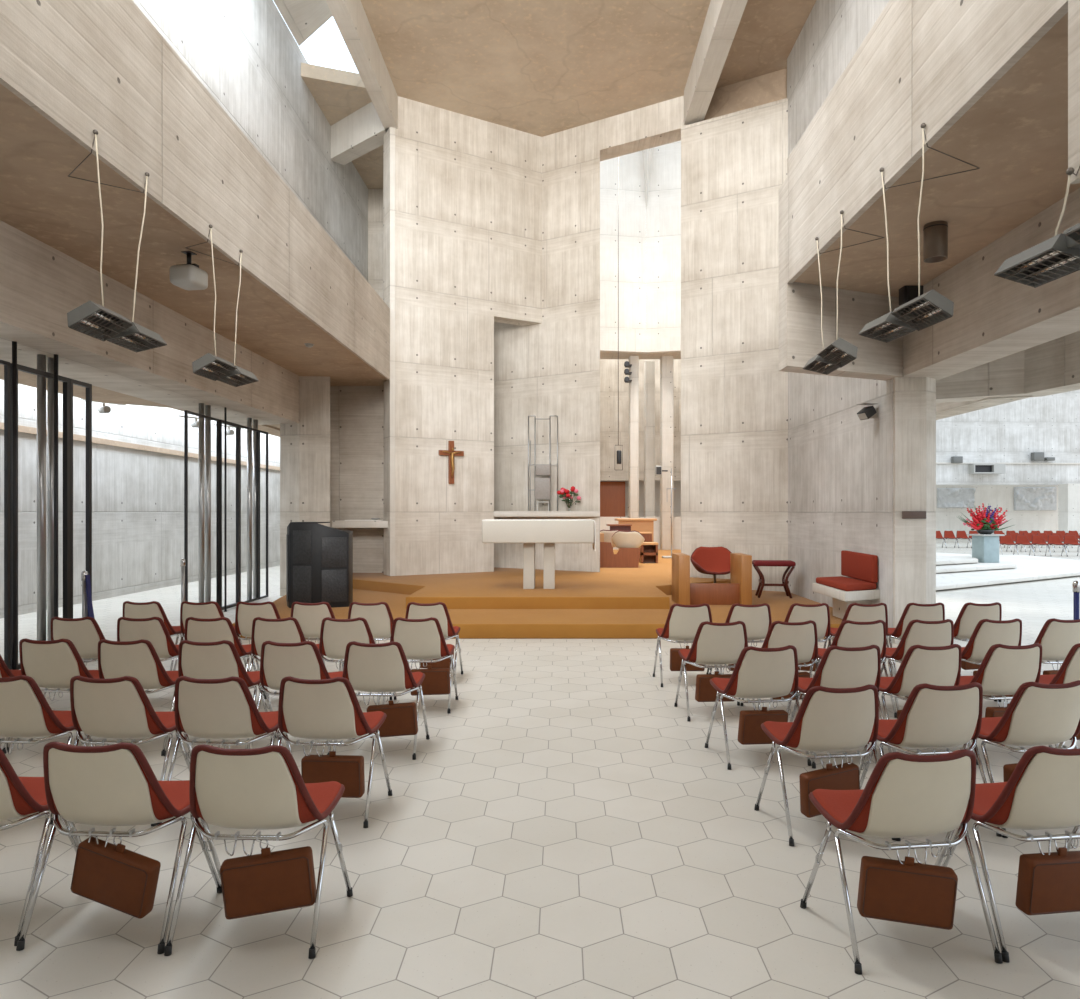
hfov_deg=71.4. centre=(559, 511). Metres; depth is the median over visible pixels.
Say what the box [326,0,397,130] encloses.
beam
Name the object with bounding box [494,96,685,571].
wall
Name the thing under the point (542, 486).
tower
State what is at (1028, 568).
step
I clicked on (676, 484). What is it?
wall
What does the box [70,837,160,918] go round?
kneeler
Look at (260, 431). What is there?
folding screen
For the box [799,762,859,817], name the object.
kneeler
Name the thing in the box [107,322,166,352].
hood
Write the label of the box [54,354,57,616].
rod
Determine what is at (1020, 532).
chair
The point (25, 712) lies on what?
chair
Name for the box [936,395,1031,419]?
trim
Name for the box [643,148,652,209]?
trim
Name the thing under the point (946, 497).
relief
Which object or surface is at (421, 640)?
chair
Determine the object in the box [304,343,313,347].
smoke detector
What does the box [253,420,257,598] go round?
steel post
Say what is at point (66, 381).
folding screen
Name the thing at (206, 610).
chair
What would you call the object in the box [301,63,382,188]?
ceiling
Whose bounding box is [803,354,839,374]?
hood
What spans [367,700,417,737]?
kneeler
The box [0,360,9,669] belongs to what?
folding screen
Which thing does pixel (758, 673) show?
chair
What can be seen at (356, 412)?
wall
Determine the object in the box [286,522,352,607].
cabinet
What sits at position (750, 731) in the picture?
kneeler
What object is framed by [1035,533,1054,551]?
chair
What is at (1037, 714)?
chair
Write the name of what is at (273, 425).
ceiling
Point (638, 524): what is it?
stall
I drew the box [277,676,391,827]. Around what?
chair
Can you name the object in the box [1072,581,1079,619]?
stanchion
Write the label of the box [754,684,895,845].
chair
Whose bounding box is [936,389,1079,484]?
wall
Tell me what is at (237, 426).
folding screen
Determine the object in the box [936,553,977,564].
step
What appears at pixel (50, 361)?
steel post
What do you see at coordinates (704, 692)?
kneeler
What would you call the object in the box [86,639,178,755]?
chair
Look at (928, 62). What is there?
wall
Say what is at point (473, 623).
step
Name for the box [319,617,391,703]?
chair
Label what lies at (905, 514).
name plate
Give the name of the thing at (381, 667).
chair
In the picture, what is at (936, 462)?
ledge
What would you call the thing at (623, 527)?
stall
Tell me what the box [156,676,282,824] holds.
chair
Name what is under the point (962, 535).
chair
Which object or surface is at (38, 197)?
ceiling
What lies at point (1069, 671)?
chair
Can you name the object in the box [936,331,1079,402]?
trim
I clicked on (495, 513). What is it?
trim
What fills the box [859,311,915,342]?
hood
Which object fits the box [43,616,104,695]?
chair
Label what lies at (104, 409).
track spotlight
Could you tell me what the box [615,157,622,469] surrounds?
lamp
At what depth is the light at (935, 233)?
6.65 m
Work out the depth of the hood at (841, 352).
6.68 m
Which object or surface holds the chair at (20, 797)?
on the floor at (566, 830)
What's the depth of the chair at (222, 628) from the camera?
6.01 m
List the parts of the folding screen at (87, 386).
rail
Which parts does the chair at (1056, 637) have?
rail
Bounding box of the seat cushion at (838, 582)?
[816,576,876,590]
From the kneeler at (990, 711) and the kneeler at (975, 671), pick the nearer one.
the kneeler at (990, 711)
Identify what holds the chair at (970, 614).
on the floor at (566, 830)
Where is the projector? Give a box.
[170,251,207,289]
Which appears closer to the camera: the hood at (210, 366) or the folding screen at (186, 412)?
the hood at (210, 366)
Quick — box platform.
[353,549,729,608]
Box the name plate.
[902,511,925,518]
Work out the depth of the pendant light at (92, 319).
5.42 m
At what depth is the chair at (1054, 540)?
27.41 m
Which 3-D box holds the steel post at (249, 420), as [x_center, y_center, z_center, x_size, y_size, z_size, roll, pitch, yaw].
[-5.550,-0.040,13.424,0.134,3.280,0.134,0,0,0]
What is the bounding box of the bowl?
[977,530,993,533]
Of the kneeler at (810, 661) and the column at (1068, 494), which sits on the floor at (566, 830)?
the column at (1068, 494)
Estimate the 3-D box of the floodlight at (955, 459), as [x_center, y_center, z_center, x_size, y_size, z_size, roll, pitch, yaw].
[19.117,-2.514,36.210,0.440,0.320,0.350,0,0,0]
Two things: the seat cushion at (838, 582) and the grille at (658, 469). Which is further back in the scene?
the grille at (658, 469)
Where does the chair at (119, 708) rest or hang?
on the floor at (566, 830)
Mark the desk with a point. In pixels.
(739, 589)
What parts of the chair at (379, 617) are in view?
rail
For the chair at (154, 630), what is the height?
0.766 m
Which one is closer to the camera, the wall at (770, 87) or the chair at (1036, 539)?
the wall at (770, 87)
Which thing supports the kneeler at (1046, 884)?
hanging from the chair at (1042, 791)
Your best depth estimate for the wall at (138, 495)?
14.86 m
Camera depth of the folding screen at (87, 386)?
8.66 m
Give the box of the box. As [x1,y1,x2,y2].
[969,464,1005,473]
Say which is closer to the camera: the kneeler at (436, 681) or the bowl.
the kneeler at (436, 681)
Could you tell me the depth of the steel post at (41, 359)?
8.01 m
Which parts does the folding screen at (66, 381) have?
rail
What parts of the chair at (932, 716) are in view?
leg, leg, rail, leg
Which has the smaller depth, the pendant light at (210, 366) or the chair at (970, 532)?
the pendant light at (210, 366)
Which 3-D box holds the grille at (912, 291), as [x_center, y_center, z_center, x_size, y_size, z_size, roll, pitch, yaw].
[4.031,-2.485,8.516,0.180,0.160,0.006,0,0,0]
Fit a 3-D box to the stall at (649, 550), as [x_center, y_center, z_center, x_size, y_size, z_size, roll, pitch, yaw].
[2.163,0.993,18.400,0.422,0.491,0.600,0,0,0]
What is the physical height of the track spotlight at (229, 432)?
0.198 m
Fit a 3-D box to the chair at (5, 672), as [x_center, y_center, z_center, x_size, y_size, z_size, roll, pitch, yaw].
[-3.940,1.219,5.206,0.552,0.766,0.501,0,0,2]
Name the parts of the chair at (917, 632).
leg, rail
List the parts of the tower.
panel, panel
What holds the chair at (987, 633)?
on the floor at (566, 830)
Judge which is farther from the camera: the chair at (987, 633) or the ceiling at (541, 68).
the ceiling at (541, 68)
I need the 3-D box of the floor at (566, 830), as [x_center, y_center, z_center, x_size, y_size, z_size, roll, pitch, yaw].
[8.700,1.700,21.000,34.600,0.200,50.000,0,0,0]
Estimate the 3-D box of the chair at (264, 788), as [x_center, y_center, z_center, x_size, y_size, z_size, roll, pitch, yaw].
[-1.147,1.219,2.930,0.552,0.766,0.501,0,0,2]
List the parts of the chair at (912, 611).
leg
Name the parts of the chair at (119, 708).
leg, leg, rail, leg, leg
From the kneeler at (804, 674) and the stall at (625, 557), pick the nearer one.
the kneeler at (804, 674)
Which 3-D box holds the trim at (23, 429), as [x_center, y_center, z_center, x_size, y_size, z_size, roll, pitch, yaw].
[-8.375,-1.290,11.000,0.050,0.100,28.000,0,0,0]
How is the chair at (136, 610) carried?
on the floor at (566, 830)
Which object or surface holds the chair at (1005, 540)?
on the floor at (566, 830)
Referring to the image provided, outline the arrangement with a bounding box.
[958,503,1012,533]
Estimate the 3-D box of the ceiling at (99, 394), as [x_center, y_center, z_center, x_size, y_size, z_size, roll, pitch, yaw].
[-6.850,-2.060,10.500,1.400,0.540,27.000,0,0,0]
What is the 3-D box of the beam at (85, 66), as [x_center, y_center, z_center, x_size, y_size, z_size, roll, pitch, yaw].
[-3.410,-3.240,5.765,0.250,1.380,17.530,0,0,0]
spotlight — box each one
[81,399,125,412]
[178,415,212,427]
[214,424,243,434]
[624,361,631,367]
[624,369,631,374]
[624,377,631,382]
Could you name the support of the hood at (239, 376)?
attached to the pendant light at (210, 366)
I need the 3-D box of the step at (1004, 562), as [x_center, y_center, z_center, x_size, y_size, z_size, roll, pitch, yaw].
[9.449,1.405,20.952,7.897,0.090,10.096,0,0,0]
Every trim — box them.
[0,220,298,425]
[0,422,279,470]
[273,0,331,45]
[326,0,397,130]
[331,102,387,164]
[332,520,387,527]
[493,511,599,516]
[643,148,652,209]
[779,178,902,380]
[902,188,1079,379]
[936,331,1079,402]
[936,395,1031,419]
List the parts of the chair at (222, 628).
leg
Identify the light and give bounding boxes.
[67,129,166,352]
[185,224,258,386]
[923,221,947,262]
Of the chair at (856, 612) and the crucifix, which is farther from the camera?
the crucifix
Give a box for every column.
[629,356,638,517]
[644,361,654,516]
[660,356,672,549]
[1058,484,1079,545]
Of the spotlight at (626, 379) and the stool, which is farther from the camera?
the spotlight at (626, 379)
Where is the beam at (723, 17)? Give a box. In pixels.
[684,0,747,124]
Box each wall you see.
[0,379,279,618]
[132,0,367,281]
[330,386,383,572]
[368,189,382,299]
[383,127,394,575]
[384,96,541,575]
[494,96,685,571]
[600,150,645,352]
[600,359,680,480]
[600,481,680,516]
[600,517,680,548]
[646,140,680,352]
[681,98,787,591]
[704,68,786,119]
[787,0,892,642]
[787,0,1067,283]
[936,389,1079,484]
[936,485,1057,541]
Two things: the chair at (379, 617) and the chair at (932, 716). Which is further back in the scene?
the chair at (379, 617)
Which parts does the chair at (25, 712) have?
rail, leg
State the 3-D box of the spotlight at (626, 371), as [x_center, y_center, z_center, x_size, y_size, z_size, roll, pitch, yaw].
[2.173,-4.474,24.155,0.265,0.166,0.590,0,0,0]
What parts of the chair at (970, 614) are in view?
rail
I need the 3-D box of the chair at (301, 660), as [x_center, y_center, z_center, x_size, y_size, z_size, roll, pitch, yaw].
[-1.755,1.219,5.106,0.552,0.766,0.501,0,0,2]
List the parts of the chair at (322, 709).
leg, rail, leg, leg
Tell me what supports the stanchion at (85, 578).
on the floor at (566, 830)
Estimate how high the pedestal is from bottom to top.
0.760 m
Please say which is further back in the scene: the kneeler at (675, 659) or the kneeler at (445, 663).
the kneeler at (445, 663)
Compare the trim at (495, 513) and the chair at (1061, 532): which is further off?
the chair at (1061, 532)
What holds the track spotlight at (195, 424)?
attached to the ceiling at (99, 394)
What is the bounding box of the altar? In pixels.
[482,520,593,588]
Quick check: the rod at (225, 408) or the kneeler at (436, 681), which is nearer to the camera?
the kneeler at (436, 681)
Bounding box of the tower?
[528,416,557,510]
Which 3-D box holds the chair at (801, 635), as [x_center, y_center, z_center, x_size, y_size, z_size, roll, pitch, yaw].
[1.784,1.219,6.016,0.552,0.766,0.501,0,0,-5]
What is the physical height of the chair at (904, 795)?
0.766 m
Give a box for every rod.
[12,341,16,669]
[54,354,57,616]
[224,407,226,611]
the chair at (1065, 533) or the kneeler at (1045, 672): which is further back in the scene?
the chair at (1065, 533)
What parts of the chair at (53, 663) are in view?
rail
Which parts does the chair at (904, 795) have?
leg, rail, leg, rail, leg, leg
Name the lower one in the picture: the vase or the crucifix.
the vase
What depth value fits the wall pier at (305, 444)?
14.23 m
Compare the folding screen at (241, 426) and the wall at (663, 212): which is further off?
the wall at (663, 212)
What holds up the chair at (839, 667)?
on the floor at (566, 830)
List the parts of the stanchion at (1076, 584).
post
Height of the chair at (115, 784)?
0.766 m
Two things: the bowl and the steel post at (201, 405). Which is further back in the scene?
the bowl
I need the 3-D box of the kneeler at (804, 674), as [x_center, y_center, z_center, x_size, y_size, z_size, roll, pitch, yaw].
[1.792,1.353,5.846,0.328,0.245,0.082,0,0,-8]
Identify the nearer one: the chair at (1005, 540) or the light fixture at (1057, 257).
the light fixture at (1057, 257)
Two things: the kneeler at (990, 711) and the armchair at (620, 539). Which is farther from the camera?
the armchair at (620, 539)
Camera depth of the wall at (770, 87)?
14.02 m
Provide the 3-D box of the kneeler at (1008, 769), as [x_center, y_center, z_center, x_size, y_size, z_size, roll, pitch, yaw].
[2.393,1.353,3.771,0.328,0.246,0.082,0,0,-4]
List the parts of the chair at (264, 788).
leg, leg, rail, rail, leg, leg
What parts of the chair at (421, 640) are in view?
rail, leg, leg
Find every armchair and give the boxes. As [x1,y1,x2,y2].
[600,530,618,546]
[611,530,644,548]
[690,546,731,582]
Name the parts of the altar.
leg, leg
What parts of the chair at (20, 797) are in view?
rail, leg, leg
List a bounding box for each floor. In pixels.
[0,542,1079,998]
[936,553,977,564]
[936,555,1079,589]
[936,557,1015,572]
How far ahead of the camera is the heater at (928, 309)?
5.50 m
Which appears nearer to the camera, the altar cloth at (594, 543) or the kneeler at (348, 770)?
the kneeler at (348, 770)
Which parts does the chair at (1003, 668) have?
rail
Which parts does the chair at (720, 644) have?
leg, leg, rail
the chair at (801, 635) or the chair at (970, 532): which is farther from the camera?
the chair at (970, 532)
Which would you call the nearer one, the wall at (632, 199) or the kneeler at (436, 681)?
the kneeler at (436, 681)
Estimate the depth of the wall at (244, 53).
12.53 m
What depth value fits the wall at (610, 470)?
27.40 m
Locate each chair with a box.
[0,655,21,753]
[0,675,86,823]
[0,748,77,945]
[5,638,99,752]
[16,742,221,953]
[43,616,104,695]
[51,675,189,825]
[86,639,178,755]
[117,617,178,661]
[123,601,183,670]
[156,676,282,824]
[164,640,274,756]
[164,744,352,958]
[173,601,248,670]
[174,617,263,710]
[235,601,280,671]
[249,617,318,698]
[249,641,342,754]
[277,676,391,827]
[291,602,340,670]
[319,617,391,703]
[334,641,429,759]
[341,602,393,670]
[383,617,457,712]
[405,602,462,683]
[653,603,717,686]
[674,621,755,720]
[705,645,811,769]
[709,603,771,673]
[740,620,817,709]
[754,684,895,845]
[784,603,830,647]
[790,645,891,768]
[800,749,1002,973]
[813,620,896,717]
[827,603,894,676]
[860,682,1001,840]
[878,644,970,751]
[881,619,953,709]
[887,602,944,674]
[936,531,945,545]
[941,746,1079,962]
[942,531,958,547]
[954,602,1001,640]
[955,531,971,547]
[959,643,1051,764]
[960,618,1021,701]
[967,531,978,547]
[973,680,1079,837]
[998,618,1079,701]
[999,535,1017,554]
[1007,533,1025,551]
[1014,535,1034,555]
[1017,531,1034,547]
[1021,533,1039,550]
[1030,531,1046,547]
[1030,535,1050,555]
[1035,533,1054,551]
[1039,643,1079,747]
[1046,535,1066,555]
[1050,533,1068,551]
[1054,531,1072,547]
[1062,535,1079,555]
[1065,533,1079,551]
[1069,531,1078,538]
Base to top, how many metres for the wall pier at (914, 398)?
3.240 m
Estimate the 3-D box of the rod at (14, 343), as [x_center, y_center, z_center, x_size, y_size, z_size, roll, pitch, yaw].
[-5.380,-0.040,7.407,0.067,3.280,0.067,0,0,0]
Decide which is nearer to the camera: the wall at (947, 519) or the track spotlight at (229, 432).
the track spotlight at (229, 432)
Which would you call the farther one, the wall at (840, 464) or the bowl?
the bowl
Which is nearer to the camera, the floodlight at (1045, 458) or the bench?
the bench
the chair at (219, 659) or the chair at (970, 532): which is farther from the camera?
the chair at (970, 532)
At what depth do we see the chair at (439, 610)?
7.00 m
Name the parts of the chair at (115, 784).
leg, leg, rail, leg, leg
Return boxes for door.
[600,482,624,516]
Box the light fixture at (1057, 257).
[994,166,1079,287]
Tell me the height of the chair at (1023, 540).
0.766 m
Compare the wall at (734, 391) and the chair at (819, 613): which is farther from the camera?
the wall at (734, 391)
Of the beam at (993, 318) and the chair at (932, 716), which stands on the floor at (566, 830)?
the chair at (932, 716)
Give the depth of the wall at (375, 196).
18.90 m
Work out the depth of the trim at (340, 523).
14.62 m
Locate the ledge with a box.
[936,462,1079,463]
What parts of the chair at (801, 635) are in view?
rail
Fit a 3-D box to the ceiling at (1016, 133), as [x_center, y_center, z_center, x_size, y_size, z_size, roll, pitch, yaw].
[3.445,-2.695,3.060,1.710,0.250,12.120,0,0,0]
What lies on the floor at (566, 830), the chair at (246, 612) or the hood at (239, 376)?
the chair at (246, 612)
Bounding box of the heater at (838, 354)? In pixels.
[803,210,883,374]
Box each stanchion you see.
[81,571,97,658]
[180,559,185,602]
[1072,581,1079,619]
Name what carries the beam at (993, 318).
attached to the wall at (840, 464)
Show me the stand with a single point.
(671, 488)
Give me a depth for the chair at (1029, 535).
30.41 m
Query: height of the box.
0.460 m
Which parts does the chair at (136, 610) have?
leg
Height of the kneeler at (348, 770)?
0.235 m
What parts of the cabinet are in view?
narrow panel, panel, panel, panel, panel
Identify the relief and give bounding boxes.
[937,488,975,507]
[1014,487,1056,510]
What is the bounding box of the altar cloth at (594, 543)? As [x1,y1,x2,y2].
[482,519,595,550]
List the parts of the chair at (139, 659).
rail, leg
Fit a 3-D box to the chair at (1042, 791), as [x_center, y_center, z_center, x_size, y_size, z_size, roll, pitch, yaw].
[1.821,1.219,2.931,0.552,0.766,0.501,0,0,-7]
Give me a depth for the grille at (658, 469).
23.99 m
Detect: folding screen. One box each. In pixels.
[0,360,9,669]
[10,363,69,669]
[70,379,91,617]
[184,410,219,605]
[220,419,239,609]
[240,425,258,602]
[259,430,267,598]
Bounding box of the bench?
[812,583,879,618]
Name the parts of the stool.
leg, leg, seat, leg, leg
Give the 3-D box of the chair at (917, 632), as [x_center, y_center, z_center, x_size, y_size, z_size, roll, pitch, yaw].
[2.885,1.219,6.086,0.552,0.766,0.501,0,0,-5]
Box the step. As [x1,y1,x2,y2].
[233,589,841,638]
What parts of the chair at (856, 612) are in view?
leg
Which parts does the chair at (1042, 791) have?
leg, leg, rail, leg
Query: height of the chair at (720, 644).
0.766 m
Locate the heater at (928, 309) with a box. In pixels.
[859,123,979,342]
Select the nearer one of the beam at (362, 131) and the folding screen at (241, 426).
the folding screen at (241, 426)
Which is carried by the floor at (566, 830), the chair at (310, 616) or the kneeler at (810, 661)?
the chair at (310, 616)
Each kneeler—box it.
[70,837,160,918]
[220,846,315,919]
[301,751,364,797]
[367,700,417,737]
[410,666,449,695]
[419,651,453,668]
[670,646,704,670]
[695,671,734,701]
[738,707,787,744]
[773,671,809,700]
[798,657,817,671]
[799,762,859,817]
[857,856,957,929]
[961,660,979,669]
[973,670,1012,696]
[985,703,1008,716]
[1003,763,1017,781]
[1015,847,1079,914]
[1043,670,1058,674]
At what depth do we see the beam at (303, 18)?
13.29 m
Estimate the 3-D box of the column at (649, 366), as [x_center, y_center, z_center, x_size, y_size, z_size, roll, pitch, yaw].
[3.076,-1.956,25.775,0.362,6.388,0.350,0,0,0]
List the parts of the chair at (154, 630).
rail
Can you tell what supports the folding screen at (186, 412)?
on the floor at (566, 830)
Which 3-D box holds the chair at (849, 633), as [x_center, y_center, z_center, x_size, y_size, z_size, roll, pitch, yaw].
[2.334,1.219,6.046,0.552,0.766,0.501,0,0,-5]
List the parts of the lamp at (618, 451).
frame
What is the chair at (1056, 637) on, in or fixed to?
on the floor at (566, 830)
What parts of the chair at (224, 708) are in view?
leg, leg, rail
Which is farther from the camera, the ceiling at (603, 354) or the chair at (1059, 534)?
the chair at (1059, 534)
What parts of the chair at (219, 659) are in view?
leg, leg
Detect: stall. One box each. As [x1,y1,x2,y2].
[600,533,640,567]
[606,524,631,547]
[615,518,656,550]
[639,542,657,562]
[640,532,651,541]
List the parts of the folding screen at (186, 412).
rail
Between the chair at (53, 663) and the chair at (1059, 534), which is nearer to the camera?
the chair at (53, 663)
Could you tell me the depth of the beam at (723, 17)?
12.40 m
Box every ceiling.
[0,84,386,385]
[0,364,279,436]
[269,424,279,428]
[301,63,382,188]
[361,0,710,136]
[600,351,680,358]
[715,0,815,88]
[794,12,1079,296]
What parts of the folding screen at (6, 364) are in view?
rail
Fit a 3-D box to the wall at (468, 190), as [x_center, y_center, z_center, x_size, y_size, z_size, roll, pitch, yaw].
[-1.941,-3.290,15.526,3.344,9.780,0.420,0,0,-30]
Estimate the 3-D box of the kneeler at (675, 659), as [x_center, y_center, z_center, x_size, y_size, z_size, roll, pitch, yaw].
[1.173,1.348,6.925,0.316,0.235,0.082,0,0,-1]
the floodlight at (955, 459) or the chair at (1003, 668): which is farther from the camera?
the floodlight at (955, 459)
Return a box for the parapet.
[1068,0,1079,183]
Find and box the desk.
[672,553,751,604]
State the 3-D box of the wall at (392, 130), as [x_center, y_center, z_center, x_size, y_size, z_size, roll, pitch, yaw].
[-3.401,-3.240,14.945,0.100,9.680,0.900,0,0,-21]
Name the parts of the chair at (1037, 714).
leg, rail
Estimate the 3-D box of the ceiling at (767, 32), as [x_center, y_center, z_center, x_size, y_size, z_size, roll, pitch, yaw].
[3.450,-8.230,5.550,1.700,0.300,18.100,0,0,0]
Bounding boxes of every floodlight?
[856,403,877,419]
[951,456,962,462]
[1031,452,1043,460]
[1044,457,1054,460]
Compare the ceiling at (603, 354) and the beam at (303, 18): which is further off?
the ceiling at (603, 354)
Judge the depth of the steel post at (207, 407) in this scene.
11.81 m
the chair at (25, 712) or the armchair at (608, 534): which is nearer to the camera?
the chair at (25, 712)
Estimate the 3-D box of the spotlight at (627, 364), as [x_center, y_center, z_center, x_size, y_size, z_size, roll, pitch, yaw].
[2.173,-4.714,24.155,0.265,0.166,0.590,0,0,0]
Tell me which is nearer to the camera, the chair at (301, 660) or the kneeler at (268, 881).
the kneeler at (268, 881)
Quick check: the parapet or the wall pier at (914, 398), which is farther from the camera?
the wall pier at (914, 398)
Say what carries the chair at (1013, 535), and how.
on the floor at (566, 830)
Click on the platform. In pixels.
(647, 586)
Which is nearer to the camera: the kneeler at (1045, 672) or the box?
the kneeler at (1045, 672)
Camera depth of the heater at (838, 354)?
6.88 m
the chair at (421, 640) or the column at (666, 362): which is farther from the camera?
the column at (666, 362)
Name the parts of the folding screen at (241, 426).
rail, rail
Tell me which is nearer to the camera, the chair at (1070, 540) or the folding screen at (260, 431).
the folding screen at (260, 431)
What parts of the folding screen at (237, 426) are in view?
rail, rail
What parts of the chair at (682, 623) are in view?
leg, leg, rail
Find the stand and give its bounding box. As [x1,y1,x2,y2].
[662,468,675,557]
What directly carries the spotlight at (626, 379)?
attached to the column at (634, 360)
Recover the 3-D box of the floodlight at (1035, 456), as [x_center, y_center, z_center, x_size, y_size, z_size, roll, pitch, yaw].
[23.104,-2.683,36.369,0.500,0.400,0.350,0,0,0]
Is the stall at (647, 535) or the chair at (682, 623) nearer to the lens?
the chair at (682, 623)
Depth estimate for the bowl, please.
20.15 m
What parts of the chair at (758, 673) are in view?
leg, leg, rail, leg, leg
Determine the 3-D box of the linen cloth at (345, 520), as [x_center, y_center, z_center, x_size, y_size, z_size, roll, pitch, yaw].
[-3.850,0.162,14.880,0.700,0.012,0.440,0,0,0]
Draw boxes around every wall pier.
[280,376,329,595]
[893,377,935,643]
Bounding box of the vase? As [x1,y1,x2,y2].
[557,486,580,510]
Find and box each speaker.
[655,466,667,475]
[899,285,922,304]
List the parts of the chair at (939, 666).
leg, rail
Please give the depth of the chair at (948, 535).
33.73 m
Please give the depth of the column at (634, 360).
24.40 m
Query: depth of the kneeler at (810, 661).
6.92 m
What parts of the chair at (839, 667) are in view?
leg, leg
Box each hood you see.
[67,301,132,341]
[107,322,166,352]
[192,353,236,380]
[218,365,258,386]
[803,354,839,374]
[818,338,857,367]
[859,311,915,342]
[891,289,953,330]
[994,233,1079,287]
[1065,223,1079,243]
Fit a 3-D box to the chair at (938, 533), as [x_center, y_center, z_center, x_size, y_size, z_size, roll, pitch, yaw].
[16.911,1.219,33.594,0.552,0.766,0.501,0,0,5]
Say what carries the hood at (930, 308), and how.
attached to the heater at (928, 309)
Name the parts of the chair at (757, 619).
rail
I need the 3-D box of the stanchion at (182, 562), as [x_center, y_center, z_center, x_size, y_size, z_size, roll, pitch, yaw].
[-5.120,1.117,10.200,0.320,0.965,0.320,0,0,0]
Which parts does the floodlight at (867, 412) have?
glass, shade plate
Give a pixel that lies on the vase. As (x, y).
(564, 493)
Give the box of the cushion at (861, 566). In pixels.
[841,550,877,582]
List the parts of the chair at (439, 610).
leg, leg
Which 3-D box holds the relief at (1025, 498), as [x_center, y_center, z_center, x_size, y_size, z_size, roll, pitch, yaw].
[25.290,-0.704,39.853,2.231,1.248,0.254,0,0,0]
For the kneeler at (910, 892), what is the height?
0.245 m
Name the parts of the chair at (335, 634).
rail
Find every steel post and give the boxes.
[37,354,45,640]
[47,357,53,640]
[199,403,203,602]
[205,405,210,601]
[247,418,252,601]
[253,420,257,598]
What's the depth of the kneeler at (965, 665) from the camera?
6.99 m
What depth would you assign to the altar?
11.83 m
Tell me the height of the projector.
0.360 m
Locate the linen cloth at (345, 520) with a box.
[345,520,382,520]
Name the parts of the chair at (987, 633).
rail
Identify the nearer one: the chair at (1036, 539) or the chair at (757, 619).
the chair at (757, 619)
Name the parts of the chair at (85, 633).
rail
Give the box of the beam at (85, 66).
[0,0,389,379]
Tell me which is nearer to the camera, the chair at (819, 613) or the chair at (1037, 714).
the chair at (1037, 714)
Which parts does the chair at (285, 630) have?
leg, leg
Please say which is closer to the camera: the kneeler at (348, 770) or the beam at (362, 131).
the kneeler at (348, 770)
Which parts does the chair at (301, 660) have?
leg, rail, leg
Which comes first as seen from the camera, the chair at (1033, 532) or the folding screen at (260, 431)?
the folding screen at (260, 431)
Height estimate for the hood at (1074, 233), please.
0.189 m
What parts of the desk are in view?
panel, panel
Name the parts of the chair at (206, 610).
leg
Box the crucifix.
[439,441,463,483]
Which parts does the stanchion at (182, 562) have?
post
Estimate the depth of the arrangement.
20.24 m
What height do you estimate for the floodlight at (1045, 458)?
0.160 m
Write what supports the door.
in the wall at (676, 484)
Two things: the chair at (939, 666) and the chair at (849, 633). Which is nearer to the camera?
the chair at (939, 666)
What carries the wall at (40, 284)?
attached to the ceiling at (38, 197)
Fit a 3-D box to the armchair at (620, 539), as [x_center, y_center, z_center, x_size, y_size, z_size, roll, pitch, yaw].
[1.552,0.812,17.099,0.760,0.799,0.657,0,0,11]
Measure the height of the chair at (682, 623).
0.766 m
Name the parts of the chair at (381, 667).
rail, leg, leg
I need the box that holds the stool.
[752,560,795,597]
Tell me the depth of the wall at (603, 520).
24.80 m
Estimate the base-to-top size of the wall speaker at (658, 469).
0.320 m
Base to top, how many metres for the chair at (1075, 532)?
0.766 m
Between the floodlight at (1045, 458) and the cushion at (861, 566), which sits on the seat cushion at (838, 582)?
the cushion at (861, 566)
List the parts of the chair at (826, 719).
leg, leg, rail, leg, leg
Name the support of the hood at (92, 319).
attached to the pendant light at (92, 319)
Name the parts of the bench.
seat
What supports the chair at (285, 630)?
on the floor at (566, 830)
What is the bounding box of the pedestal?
[967,534,1004,562]
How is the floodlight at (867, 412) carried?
attached to the wall at (840, 464)
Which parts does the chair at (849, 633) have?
leg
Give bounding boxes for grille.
[656,467,660,473]
[907,286,922,299]
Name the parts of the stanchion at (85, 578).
post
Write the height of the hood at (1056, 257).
0.145 m

